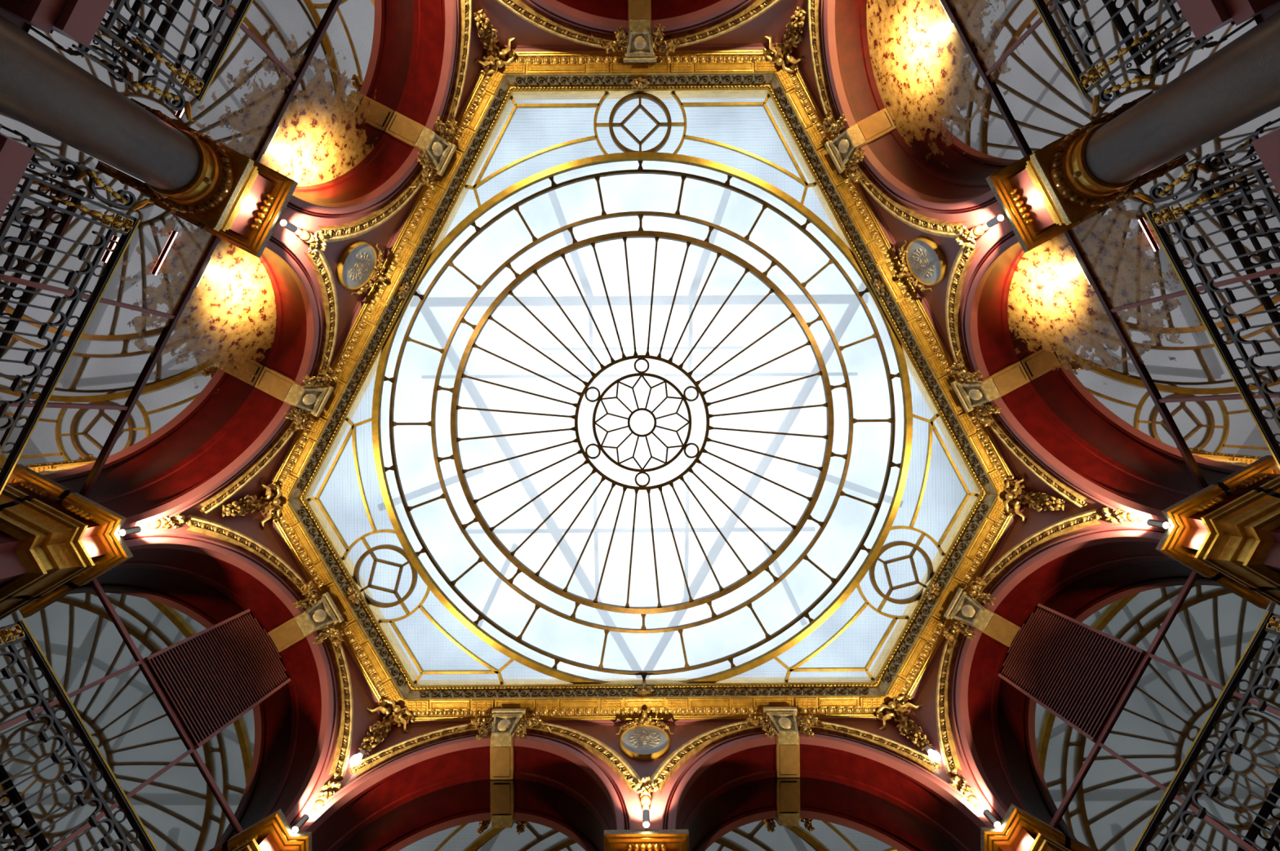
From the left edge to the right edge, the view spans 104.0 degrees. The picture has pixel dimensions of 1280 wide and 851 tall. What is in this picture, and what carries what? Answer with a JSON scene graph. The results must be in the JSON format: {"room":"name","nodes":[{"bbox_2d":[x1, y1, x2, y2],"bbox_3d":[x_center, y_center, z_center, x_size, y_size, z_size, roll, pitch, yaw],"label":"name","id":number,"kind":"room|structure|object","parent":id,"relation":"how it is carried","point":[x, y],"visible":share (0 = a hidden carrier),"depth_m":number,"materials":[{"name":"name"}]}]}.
{"room":"ornate atrium hall","nodes":[
{"label":"ornate atrium hall","id":0,"kind":"room"},
{"bbox_2d":[0,509,382,850],"bbox_3d":[-3.621,2.147,1.995,0.456,7.230,2.836,-30,-90,0],"label":"wall","id":1,"kind":"structure","parent":0,"point":[233,556],"depth_m":4.88,"materials":[{"name":"paint"}]},
{"bbox_2d":[0,498,94,600],"bbox_3d":[-4.223,0.883,3.519,0.470,0.330,0.709,-2,-90,0],"label":"capital","id":2,"kind":"object","parent":1,"relation":"attached to","point":[51,549],"visible":1,"depth_m":3.52,"materials":[{"name":"gold metal"}]},
{"bbox_2d":[61,493,133,586],"bbox_3d":[-4.217,0.883,3.864,0.482,0.107,0.725,-2,-90,0],"label":"impost","id":3,"kind":"object","parent":1,"relation":"attached to","point":[111,522],"visible":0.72,"depth_m":3.86,"materials":[{"name":"gold metal"}]},
{"bbox_2d":[0,568,291,850],"bbox_3d":[-3.790,2.246,3.876,0.060,2.616,2.544,-30,-90,0],"label":"mirror","id":4,"kind":"object","parent":1,"relation":"attached to","point":[183,694],"visible":0.92,"depth_m":3.90,"materials":[{"name":"grey mirror"}]},
{"bbox_2d":[143,608,290,749],"bbox_3d":[-3.782,2.241,4.585,0.456,1.118,0.754,0,-90,0],"label":"vent","id":5,"kind":"object","parent":4,"relation":"attached to","point":[211,676],"depth_m":4.46,"materials":[{"name":"red metal"}]},
{"bbox_2d":[140,512,185,529],"bbox_3d":[-4.148,0.844,4.362,0.113,0.420,0.223,-2,-90,0],"label":"gilded ornament","id":6,"kind":"object","parent":1,"relation":"attached to","point":[179,518],"visible":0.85,"depth_m":4.36,"materials":[{"name":"gold metal"}]},
{"bbox_2d":[232,838,261,850],"bbox_3d":[-2.807,3.292,3.519,0.734,0.330,0.460,30,-90,0],"label":"capital","id":7,"kind":"object","parent":1,"relation":"attached to","point":[251,846],"visible":1,"depth_m":3.63,"materials":[{"name":"gold metal"}]},
{"bbox_2d":[226,808,311,850],"bbox_3d":[-2.804,3.287,3.864,0.749,0.107,0.472,30,-90,0],"label":"impost","id":8,"kind":"object","parent":1,"relation":"attached to","point":[276,824],"visible":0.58,"depth_m":3.86,"materials":[{"name":"gold metal"}]},
{"bbox_2d":[291,814,309,833],"bbox_3d":[-2.726,3.215,3.966,0.058,0.120,0.179,30,-90,0],"label":"spotlight","id":9,"kind":"object","parent":1,"relation":"attached to","point":[297,827],"visible":0.98,"depth_m":3.94,"materials":[{"name":"grey metal"}]},
{"bbox_2d":[266,577,343,662],"bbox_3d":[-3.559,2.111,5.249,0.546,0.422,1.012,-30,-90,0],"label":"keystone","id":10,"kind":"object","parent":1,"relation":"attached to","point":[323,613],"visible":1,"depth_m":5.19,"materials":[{"name":"gold metal"}]},
{"bbox_2d":[259,497,416,720],"bbox_3d":[-3.342,1.985,5.730,0.327,0.564,2.835,-30,-90,0],"label":"crown molding","id":11,"kind":"structure","parent":1,"relation":"attached to","point":[301,534],"depth_m":5.57,"materials":[{"name":"paint"}]},
{"bbox_2d":[358,699,414,755],"bbox_3d":[-2.690,3.159,5.236,0.665,0.690,0.192,34,-90,0],"label":"garland","id":12,"kind":"object","parent":1,"relation":"attached to","point":[394,714],"visible":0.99,"depth_m":5.37},
{"bbox_2d":[349,750,366,766],"bbox_3d":[-2.723,3.209,4.822,0.100,0.183,0.100,-4,-90,0],"label":"light bulb","id":13,"kind":"object","parent":12,"relation":"attached to","point":[355,760],"visible":1,"depth_m":4.76,"materials":[{"name":"white glass"}]},
{"bbox_2d":[357,750,364,756],"bbox_3d":[-2.723,3.209,4.881,0.055,0.066,0.054,30,-90,0],"label":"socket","id":14,"kind":"object","parent":13,"relation":"attached to","point":[362,753],"depth_m":4.87,"materials":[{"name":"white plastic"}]},
{"bbox_3d":[-3.678,2.181,2.451,0.258,0.294,2.436,-30,-90,0],"label":"gallery slab","id":15,"kind":"object","parent":1,"relation":"attached to","visible":0},
{"bbox_2d":[0,619,158,850],"bbox_3d":[-3.535,2.098,2.919,0.067,0.659,1.920,-30,-90,0],"label":"railing","id":16,"kind":"object","parent":15,"relation":"on","point":[22,629],"visible":1,"depth_m":3.14,"materials":[{"name":"black metal"}]},
{"bbox_2d":[0,0,486,554],"bbox_3d":[-3.063,-1.726,1.995,0.456,7.230,5.688,27,-90,0],"label":"wall","id":17,"kind":"structure","parent":0,"point":[367,202],"depth_m":4.91,"materials":[{"name":"paint"}]},
{"bbox_2d":[0,123,35,219],"bbox_3d":[-3.807,-0.415,2.451,0.258,0.294,2.508,27,-90,0],"label":"gallery slab","id":18,"kind":"object","parent":17,"relation":"attached to","point":[15,157],"visible":1,"depth_m":2.55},
{"bbox_2d":[0,138,154,495],"bbox_3d":[-3.732,-0.411,2.937,0.067,0.695,2.426,27,-90,0],"label":"railing","id":19,"kind":"object","parent":18,"relation":"on","point":[14,212],"visible":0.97,"depth_m":3.12,"materials":[{"name":"black metal"}]},
{"bbox_2d":[0,0,112,48],"bbox_3d":[-2.437,-3.097,2.451,0.258,0.294,2.508,27,-90,0],"label":"gallery slab","id":20,"kind":"object","parent":17,"relation":"attached to","point":[78,20],"visible":1,"depth_m":2.48,"materials":[{"name":"red paint"}]},
{"bbox_2d":[71,0,253,124],"bbox_3d":[-2.391,-3.039,2.937,0.064,0.695,2.426,27,-90,0],"label":"railing","id":21,"kind":"object","parent":20,"relation":"on","point":[201,88],"visible":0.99,"depth_m":3.06,"materials":[{"name":"black metal"}]},
{"bbox_2d":[118,526,141,536],"bbox_3d":[-4.108,0.840,3.966,0.179,0.120,0.058,-2,-90,0],"label":"spotlight","id":22,"kind":"object","parent":17,"relation":"attached to","point":[127,531],"visible":0.97,"depth_m":3.94,"materials":[{"name":"grey metal"}]},
{"bbox_2d":[0,112,275,511],"bbox_3d":[-3.917,-0.504,3.876,0.044,2.616,2.544,27,-90,0],"label":"mirror","id":23,"kind":"object","parent":17,"relation":"attached to","point":[162,362],"visible":0.73,"depth_m":3.77,"materials":[{"name":"beige mirror"}]},
{"bbox_2d":[102,236,119,262],"bbox_3d":[-3.561,-1.185,3.366,0.016,0.010,0.192,27,-90,0],"label":"strip light","id":24,"kind":"object","parent":23,"relation":"attached to","point":[113,244],"visible":0.79,"depth_m":3.36,"materials":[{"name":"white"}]},
{"bbox_2d":[153,231,177,275],"bbox_3d":[-3.515,-1.276,3.702,0.016,0.010,0.360,27,-90,0],"label":"strip light","id":25,"kind":"object","parent":23,"relation":"attached to","point":[175,233],"visible":1,"depth_m":3.70,"materials":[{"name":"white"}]},
{"bbox_2d":[195,257,211,287],"bbox_3d":[-3.529,-1.236,4.030,0.018,0.013,0.264,27,-90,0],"label":"uplight","id":26,"kind":"object","parent":23,"relation":"on","point":[210,258],"visible":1,"depth_m":4.03,"materials":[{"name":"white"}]},
{"bbox_2d":[25,0,413,186],"bbox_3d":[-2.573,-3.133,3.876,0.042,2.616,2.544,27,-90,0],"label":"mirror","id":27,"kind":"object","parent":17,"relation":"attached to","point":[332,74],"visible":0.7,"depth_m":3.94,"materials":[{"name":"beige mirror"}]},
{"bbox_2d":[177,107,184,117],"bbox_3d":[-3.081,-2.126,3.366,0.016,0.010,0.108,27,-90,0],"label":"strip light","id":28,"kind":"object","parent":27,"relation":"attached to","point":[181,112],"visible":0.57,"depth_m":3.36,"materials":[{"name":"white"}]},
{"bbox_2d":[263,124,279,154],"bbox_3d":[-2.980,-2.310,4.030,0.018,0.013,0.264,27,-90,0],"label":"uplight","id":29,"kind":"object","parent":27,"relation":"on","point":[278,125],"visible":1,"depth_m":4.03,"materials":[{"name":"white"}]},
{"bbox_2d":[204,155,297,257],"bbox_3d":[-3.029,-1.708,3.864,0.444,0.107,0.660,27,-90,0],"label":"impost","id":30,"kind":"object","parent":17,"relation":"attached to","point":[272,211],"visible":0.98,"depth_m":3.86,"materials":[{"name":"gold metal"}]},
{"bbox_2d":[222,477,283,530],"bbox_3d":[-4.042,0.842,5.236,0.192,0.690,0.665,3,-90,0],"label":"garland","id":31,"kind":"object","parent":17,"relation":"attached to","point":[250,504],"visible":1,"depth_m":5.37},
{"bbox_2d":[278,219,297,232],"bbox_3d":[-2.842,-1.613,3.966,0.179,0.120,0.058,27,-90,0],"label":"spotlight","id":32,"kind":"object","parent":17,"relation":"attached to","point":[283,223],"visible":0.97,"depth_m":3.94,"materials":[{"name":"grey metal"}]},
{"bbox_2d":[254,353,333,439],"bbox_3d":[-3.671,-0.379,5.251,0.546,0.417,1.012,27,-90,0],"label":"keystone","id":33,"kind":"object","parent":17,"relation":"attached to","point":[312,397],"visible":1,"depth_m":5.16,"materials":[{"name":"gold metal"}]},
{"bbox_2d":[294,228,327,254],"bbox_3d":[-2.863,-1.621,4.362,0.113,0.420,0.223,27,-90,0],"label":"gilded ornament","id":34,"kind":"object","parent":17,"relation":"attached to","point":[317,240],"visible":1,"depth_m":4.38,"materials":[{"name":"gold metal"}]},
{"bbox_2d":[337,240,385,295],"bbox_3d":[-2.852,-1.618,5.180,0.180,0.605,0.602,27,-90,0],"label":"medallion","id":35,"kind":"object","parent":17,"relation":"attached to","point":[357,264],"visible":1,"depth_m":5.14,"materials":[{"name":"grey metal"}]},
{"bbox_2d":[257,48,513,501],"bbox_3d":[-2.779,-1.581,5.730,0.321,0.564,5.606,27,-90,0],"label":"crown molding","id":36,"kind":"structure","parent":17,"relation":"attached to","point":[486,99],"depth_m":5.56,"materials":[{"name":"paint"}]},
{"bbox_2d":[385,101,457,187],"bbox_3d":[-2.327,-3.007,5.251,0.546,0.417,1.012,27,-90,0],"label":"keystone","id":37,"kind":"object","parent":17,"relation":"attached to","point":[437,153],"visible":1,"depth_m":5.16,"materials":[{"name":"gold metal"}]},
{"bbox_2d":[471,8,515,75],"bbox_3d":[-1.568,-4.015,5.236,0.665,0.690,0.192,-28,-90,0],"label":"garland","id":38,"kind":"object","parent":17,"relation":"attached to","point":[496,59],"visible":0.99,"depth_m":5.37},
{"bbox_2d":[471,0,807,48],"bbox_3d":[-0.003,-4.320,1.995,3.288,7.230,0.456,0,-90,0],"label":"wall","id":39,"kind":"structure","parent":0,"point":[531,22],"depth_m":5.13,"materials":[{"name":"paint"}]},
{"bbox_2d":[495,43,782,94],"bbox_3d":[-0.001,-4.001,5.730,3.288,0.564,0.320,0,-90,0],"label":"crown molding","id":40,"kind":"structure","parent":39,"relation":"attached to","point":[704,68],"depth_m":5.57,"materials":[{"name":"paint"}]},
{"bbox_2d":[591,0,688,62],"bbox_3d":[-0.003,-4.248,5.256,1.012,0.420,0.546,0,-90,0],"label":"keystone","id":41,"kind":"object","parent":39,"relation":"attached to","point":[639,46],"visible":1,"depth_m":5.22,"materials":[{"name":"gold metal"}]},
{"bbox_2d":[297,719,1015,850],"bbox_3d":[0.051,3.432,1.995,5.688,7.230,0.456,0,-90,0],"label":"wall","id":42,"kind":"structure","parent":0,"point":[701,763],"depth_m":4.89,"materials":[{"name":"paint"}]},
{"bbox_2d":[308,781,341,817],"bbox_3d":[-2.744,3.251,4.362,0.223,0.420,0.113,30,-90,0],"label":"gilded ornament","id":43,"kind":"object","parent":42,"relation":"attached to","point":[334,787],"visible":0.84,"depth_m":4.38,"materials":[{"name":"gold metal"}]},
{"bbox_2d":[336,779,604,850],"bbox_3d":[-1.424,3.651,3.876,2.544,2.616,0.033,0,-90,0],"label":"mirror","id":44,"kind":"object","parent":42,"relation":"attached to","point":[486,815],"visible":0.88,"depth_m":4.58,"materials":[{"name":"grey mirror"}]},
{"bbox_2d":[453,709,551,779],"bbox_3d":[-1.425,3.370,5.249,1.012,0.422,0.546,0,-90,0],"label":"keystone","id":45,"kind":"object","parent":42,"relation":"attached to","point":[506,723],"visible":1,"depth_m":5.16,"materials":[{"name":"gold metal"}]},
{"bbox_2d":[615,711,673,760],"bbox_3d":[0.049,3.195,5.174,0.602,0.592,0.180,0,-90,0],"label":"medallion","id":46,"kind":"object","parent":42,"relation":"attached to","point":[646,742],"visible":1,"depth_m":5.14,"materials":[{"name":"grey metal"}]},
{"bbox_2d":[391,680,899,727],"bbox_3d":[0.049,3.117,5.730,5.640,0.564,0.312,0,-90,0],"label":"crown molding","id":47,"kind":"structure","parent":42,"relation":"attached to","point":[614,703],"depth_m":5.56,"materials":[{"name":"paint"}]},
{"bbox_2d":[633,777,657,810],"bbox_3d":[0.052,3.206,4.362,0.223,0.420,0.113,0,-90,0],"label":"gilded ornament","id":48,"kind":"object","parent":42,"relation":"attached to","point":[642,787],"visible":0.98,"depth_m":4.38,"materials":[{"name":"gold metal"}]},
{"bbox_2d":[642,809,649,830],"bbox_3d":[0.049,3.183,3.966,0.058,0.120,0.179,0,-90,0],"label":"spotlight","id":49,"kind":"object","parent":42,"relation":"attached to","point":[646,814],"visible":0.97,"depth_m":3.94,"materials":[{"name":"grey metal"}]},
{"bbox_2d":[604,829,688,850],"bbox_3d":[0.051,3.393,3.864,0.660,0.107,0.444,0,-90,0],"label":"impost","id":50,"kind":"object","parent":42,"relation":"attached to","point":[614,840],"visible":1,"depth_m":3.86,"materials":[{"name":"gold metal"}]},
{"bbox_2d":[737,706,835,777],"bbox_3d":[1.526,3.349,5.249,1.012,0.422,0.546,0,-90,0],"label":"keystone","id":51,"kind":"object","parent":42,"relation":"attached to","point":[780,721],"visible":1,"depth_m":5.16,"materials":[{"name":"gold metal"}]},
{"bbox_2d":[687,777,960,850],"bbox_3d":[1.528,3.630,3.876,2.544,2.616,0.033,0,-90,0],"label":"mirror","id":52,"kind":"object","parent":42,"relation":"attached to","point":[801,814],"visible":0.85,"depth_m":4.56,"materials":[{"name":"grey mirror"}]},
{"bbox_2d":[949,776,983,813],"bbox_3d":[2.847,3.210,4.362,0.223,0.420,0.113,-30,-90,0],"label":"gilded ornament","id":53,"kind":"object","parent":42,"relation":"attached to","point":[956,783],"visible":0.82,"depth_m":4.37,"materials":[{"name":"gold metal"}]},
{"bbox_2d":[791,0,1279,542],"bbox_3d":[3.093,-1.769,1.995,0.456,7.230,5.688,-28,-90,0],"label":"wall","id":54,"kind":"structure","parent":0,"point":[914,199],"depth_m":4.92,"materials":[{"name":"paint"}]},
{"bbox_2d":[307,92,977,684],"bbox_3d":[0.024,-0.457,6.169,8.272,0.666,7.189,0,-90,0],"label":"skylight","id":55,"kind":"object","parent":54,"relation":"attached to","point":[641,406],"visible":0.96,"depth_m":6.14,"materials":[{"name":"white glass"}]},
{"bbox_2d":[763,6,806,72],"bbox_3d":[1.559,-4.041,5.236,0.665,0.690,0.192,35,-90,0],"label":"garland","id":56,"kind":"object","parent":54,"relation":"attached to","point":[792,37],"visible":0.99,"depth_m":5.37},
{"bbox_2d":[821,98,896,184],"bbox_3d":[2.339,-3.040,5.253,0.546,0.414,1.012,-28,-90,0],"label":"keystone","id":57,"kind":"object","parent":54,"relation":"attached to","point":[842,148],"visible":1,"depth_m":5.16,"materials":[{"name":"gold metal"}]},
{"bbox_2d":[766,46,1028,495],"bbox_3d":[2.816,-1.622,5.730,0.309,0.564,5.606,-28,-90,0],"label":"crown molding","id":58,"kind":"structure","parent":54,"relation":"attached to","point":[793,96],"depth_m":5.56,"materials":[{"name":"paint"}]},
{"bbox_2d":[897,236,946,292],"bbox_3d":[2.883,-1.658,5.168,0.180,0.580,0.602,-28,-90,0],"label":"medallion","id":59,"kind":"object","parent":54,"relation":"attached to","point":[926,261],"visible":1,"depth_m":5.14,"materials":[{"name":"grey metal"}]},
{"bbox_2d":[955,223,988,250],"bbox_3d":[2.892,-1.666,4.362,0.113,0.420,0.223,-28,-90,0],"label":"gilded ornament","id":60,"kind":"object","parent":54,"relation":"attached to","point":[967,238],"visible":0.99,"depth_m":4.38,"materials":[{"name":"gold metal"}]},
{"bbox_2d":[949,349,1030,435],"bbox_3d":[3.719,-0.430,5.253,0.546,0.414,1.012,-28,-90,0],"label":"keystone","id":61,"kind":"object","parent":54,"relation":"attached to","point":[971,393],"visible":1,"depth_m":5.16,"materials":[{"name":"gold metal"}]},
{"bbox_2d":[986,213,1005,227],"bbox_3d":[2.873,-1.653,3.966,0.179,0.120,0.058,-28,-90,0],"label":"spotlight","id":62,"kind":"object","parent":54,"relation":"attached to","point":[999,218],"visible":0.97,"depth_m":3.94,"materials":[{"name":"grey metal"}]},
{"bbox_2d":[985,149,1079,253],"bbox_3d":[3.058,-1.751,3.864,0.444,0.107,0.660,-28,-90,0],"label":"impost","id":63,"kind":"object","parent":54,"relation":"attached to","point":[1008,201],"visible":0.98,"depth_m":3.86,"materials":[{"name":"gold metal"}]},
{"bbox_2d":[866,0,1259,182],"bbox_3d":[2.583,-3.169,3.876,0.044,2.616,2.544,-28,-90,0],"label":"mirror","id":64,"kind":"object","parent":54,"relation":"attached to","point":[973,95],"visible":0.69,"depth_m":3.94,"materials":[{"name":"beige mirror"}]},
{"bbox_2d":[939,0,952,22],"bbox_3d":[2.463,-3.370,4.030,0.018,0.013,0.264,-28,-90,0],"label":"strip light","id":65,"kind":"object","parent":64,"relation":"on","point":[940,0],"visible":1,"depth_m":4.03,"materials":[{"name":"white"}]},
{"bbox_2d":[1007,106,1279,498],"bbox_3d":[3.963,-0.559,3.876,0.044,2.616,2.544,-28,-90,0],"label":"mirror","id":66,"kind":"object","parent":54,"relation":"attached to","point":[1125,359],"visible":0.68,"depth_m":3.79,"materials":[{"name":"beige mirror"}]},
{"bbox_2d":[1075,256,1091,284],"bbox_3d":[3.582,-1.254,4.030,0.018,0.013,0.264,-28,-90,0],"label":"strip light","id":67,"kind":"object","parent":66,"relation":"on","point":[1075,256],"visible":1,"depth_m":4.03,"materials":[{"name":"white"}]},
{"bbox_2d":[1137,218,1157,251],"bbox_3d":[3.548,-1.331,3.492,0.017,0.010,0.252,-28,-90,0],"label":"strip light","id":68,"kind":"object","parent":66,"relation":"attached to","point":[1140,220],"visible":1,"depth_m":3.49,"materials":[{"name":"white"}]},
{"bbox_2d":[1146,519,1169,528],"bbox_3d":[4.173,0.782,3.966,0.179,0.120,0.058,1,-90,0],"label":"spotlight","id":69,"kind":"object","parent":54,"relation":"attached to","point":[1151,522],"visible":0.97,"depth_m":3.94,"materials":[{"name":"grey metal"}]},
{"bbox_2d":[1176,0,1279,39],"bbox_3d":[2.447,-3.131,2.451,0.258,0.294,2.508,-28,-90,0],"label":"gallery slab","id":70,"kind":"object","parent":54,"relation":"attached to","point":[1204,17],"visible":1,"depth_m":2.49,"materials":[{"name":"red paint"}]},
{"bbox_2d":[1031,0,1213,117],"bbox_3d":[2.402,-3.072,2.937,0.064,0.695,2.426,-28,-90,0],"label":"railing","id":71,"kind":"object","parent":70,"relation":"on","point":[1082,81],"visible":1,"depth_m":3.08,"materials":[{"name":"black metal"}]},
{"bbox_2d":[1251,127,1279,195],"bbox_3d":[3.855,-0.469,2.451,0.258,0.294,2.508,-28,-90,0],"label":"gallery slab","id":72,"kind":"object","parent":54,"relation":"attached to","point":[1267,147],"visible":1,"depth_m":2.56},
{"bbox_2d":[1131,129,1279,468],"bbox_3d":[3.782,-0.465,2.937,0.060,0.695,2.426,-28,-90,0],"label":"railing","id":73,"kind":"object","parent":72,"relation":"on","point":[1271,201],"visible":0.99,"depth_m":3.12,"materials":[{"name":"black metal"}]},
{"bbox_2d":[907,503,1279,850],"bbox_3d":[3.705,2.096,1.995,0.456,7.230,2.836,29,-90,0],"label":"wall","id":74,"kind":"structure","parent":0,"point":[1040,557],"depth_m":4.89,"materials":[{"name":"paint"}]},
{"bbox_2d":[875,694,932,751],"bbox_3d":[2.794,3.117,5.236,0.665,0.690,0.192,-26,-90,0],"label":"garland","id":75,"kind":"object","parent":74,"relation":"attached to","point":[907,726],"visible":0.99,"depth_m":5.37},
{"bbox_2d":[924,746,941,762],"bbox_3d":[2.821,3.170,4.822,0.100,0.183,0.100,26,-90,0],"label":"light bulb","id":76,"kind":"object","parent":75,"relation":"hanging from","point":[934,756],"visible":1,"depth_m":4.76,"materials":[{"name":"white glass"}]},
{"bbox_2d":[924,746,931,753],"bbox_3d":[2.821,3.170,4.881,0.055,0.066,0.054,-30,-90,0],"label":"socket","id":77,"kind":"object","parent":76,"relation":"attached to","point":[927,748],"depth_m":4.87,"materials":[{"name":"white plastic"}]},
{"bbox_2d":[871,492,1026,716],"bbox_3d":[3.429,1.941,5.730,0.314,0.564,2.835,29,-90,0],"label":"crown molding","id":78,"kind":"structure","parent":74,"relation":"attached to","point":[986,526],"depth_m":5.57,"materials":[{"name":"paint"}]},
{"bbox_2d":[942,573,1021,657],"bbox_3d":[3.642,2.061,5.249,0.546,0.423,1.012,29,-90,0],"label":"keystone","id":79,"kind":"object","parent":74,"relation":"attached to","point":[964,608],"visible":1,"depth_m":5.19,"materials":[{"name":"gold metal"}]},
{"bbox_2d":[982,809,1000,828],"bbox_3d":[2.824,3.176,3.966,0.058,0.120,0.179,-30,-90,0],"label":"spotlight","id":80,"kind":"object","parent":74,"relation":"attached to","point":[988,815],"visible":0.97,"depth_m":3.94,"materials":[{"name":"grey metal"}]},
{"bbox_2d":[980,804,1065,850],"bbox_3d":[2.903,3.247,3.864,0.749,0.107,0.472,-30,-90,0],"label":"impost","id":81,"kind":"object","parent":74,"relation":"attached to","point":[1015,819],"visible":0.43,"depth_m":3.86,"materials":[{"name":"gold metal"}]},
{"bbox_2d":[1003,472,1064,524],"bbox_3d":[4.107,0.777,5.236,0.192,0.690,0.665,5,-90,0],"label":"figurine","id":82,"kind":"object","parent":74,"relation":"attached to","point":[1015,496],"visible":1,"depth_m":5.37,"materials":[{"name":"gold metal"}]},
{"bbox_2d":[1028,833,1071,850],"bbox_3d":[2.906,3.252,3.519,0.734,0.330,0.460,-30,-90,0],"label":"capital","id":83,"kind":"object","parent":74,"relation":"attached to","point":[1042,843],"visible":1,"depth_m":3.63,"materials":[{"name":"gold metal"}]},
{"bbox_2d":[1102,506,1147,524],"bbox_3d":[4.214,0.780,4.362,0.113,0.420,0.223,1,-90,0],"label":"gilded ornament","id":84,"kind":"object","parent":74,"relation":"attached to","point":[1108,513],"visible":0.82,"depth_m":4.38,"materials":[{"name":"gold metal"}]},
{"bbox_2d":[997,560,1279,850],"bbox_3d":[3.874,2.192,3.876,0.060,2.616,2.544,29,-90,0],"label":"mirror","id":85,"kind":"object","parent":74,"relation":"attached to","point":[1106,689],"visible":0.91,"depth_m":3.91,"materials":[{"name":"grey mirror"}]},
{"bbox_2d":[997,603,1146,743],"bbox_3d":[3.867,2.188,4.585,0.456,1.118,0.754,0,-90,0],"label":"vent","id":86,"kind":"object","parent":85,"relation":"attached to","point":[1077,670],"depth_m":4.46,"materials":[{"name":"red metal"}]},
{"bbox_2d":[1155,484,1226,578],"bbox_3d":[4.283,0.823,3.864,0.482,0.107,0.725,1,-90,0],"label":"impost","id":87,"kind":"object","parent":74,"relation":"attached to","point":[1176,515],"visible":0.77,"depth_m":3.86,"materials":[{"name":"gold metal"}]},
{"bbox_2d":[1194,489,1279,589],"bbox_3d":[4.289,0.823,3.519,0.470,0.330,0.709,1,-90,0],"label":"capital","id":88,"kind":"object","parent":74,"relation":"attached to","point":[1237,544],"visible":1,"depth_m":3.52,"materials":[{"name":"gold metal"}]},
{"bbox_3d":[3.762,2.129,2.451,0.258,0.294,2.436,29,-90,0],"label":"gallery slab","id":89,"kind":"object","parent":74,"relation":"attached to","visible":0},
{"bbox_2d":[1132,611,1279,850],"bbox_3d":[3.619,2.048,2.919,0.064,0.659,1.920,29,-90,0],"label":"railing","id":90,"kind":"object","parent":89,"relation":"on","point":[1268,620],"visible":1,"depth_m":3.15,"materials":[{"name":"black metal"}]},
{"bbox_3d":[0.025,-0.339,-1.656,10.800,0.072,10.200,0,-90,0],"label":"floor","id":91,"kind":"structure","parent":0,"visible":0},
{"bbox_2d":[0,15,258,231],"bbox_3d":[-3.082,-1.736,1.008,0.567,5.256,0.567,27,-90,0],"label":"column","id":92,"kind":"structure","parent":91,"relation":"on","point":[191,173],"depth_m":2.82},
{"bbox_2d":[1025,9,1279,226],"bbox_3d":[3.111,-1.779,1.008,0.567,5.256,0.567,-28,-90,0],"label":"column","id":93,"kind":"structure","parent":91,"relation":"on","point":[1090,168],"depth_m":2.84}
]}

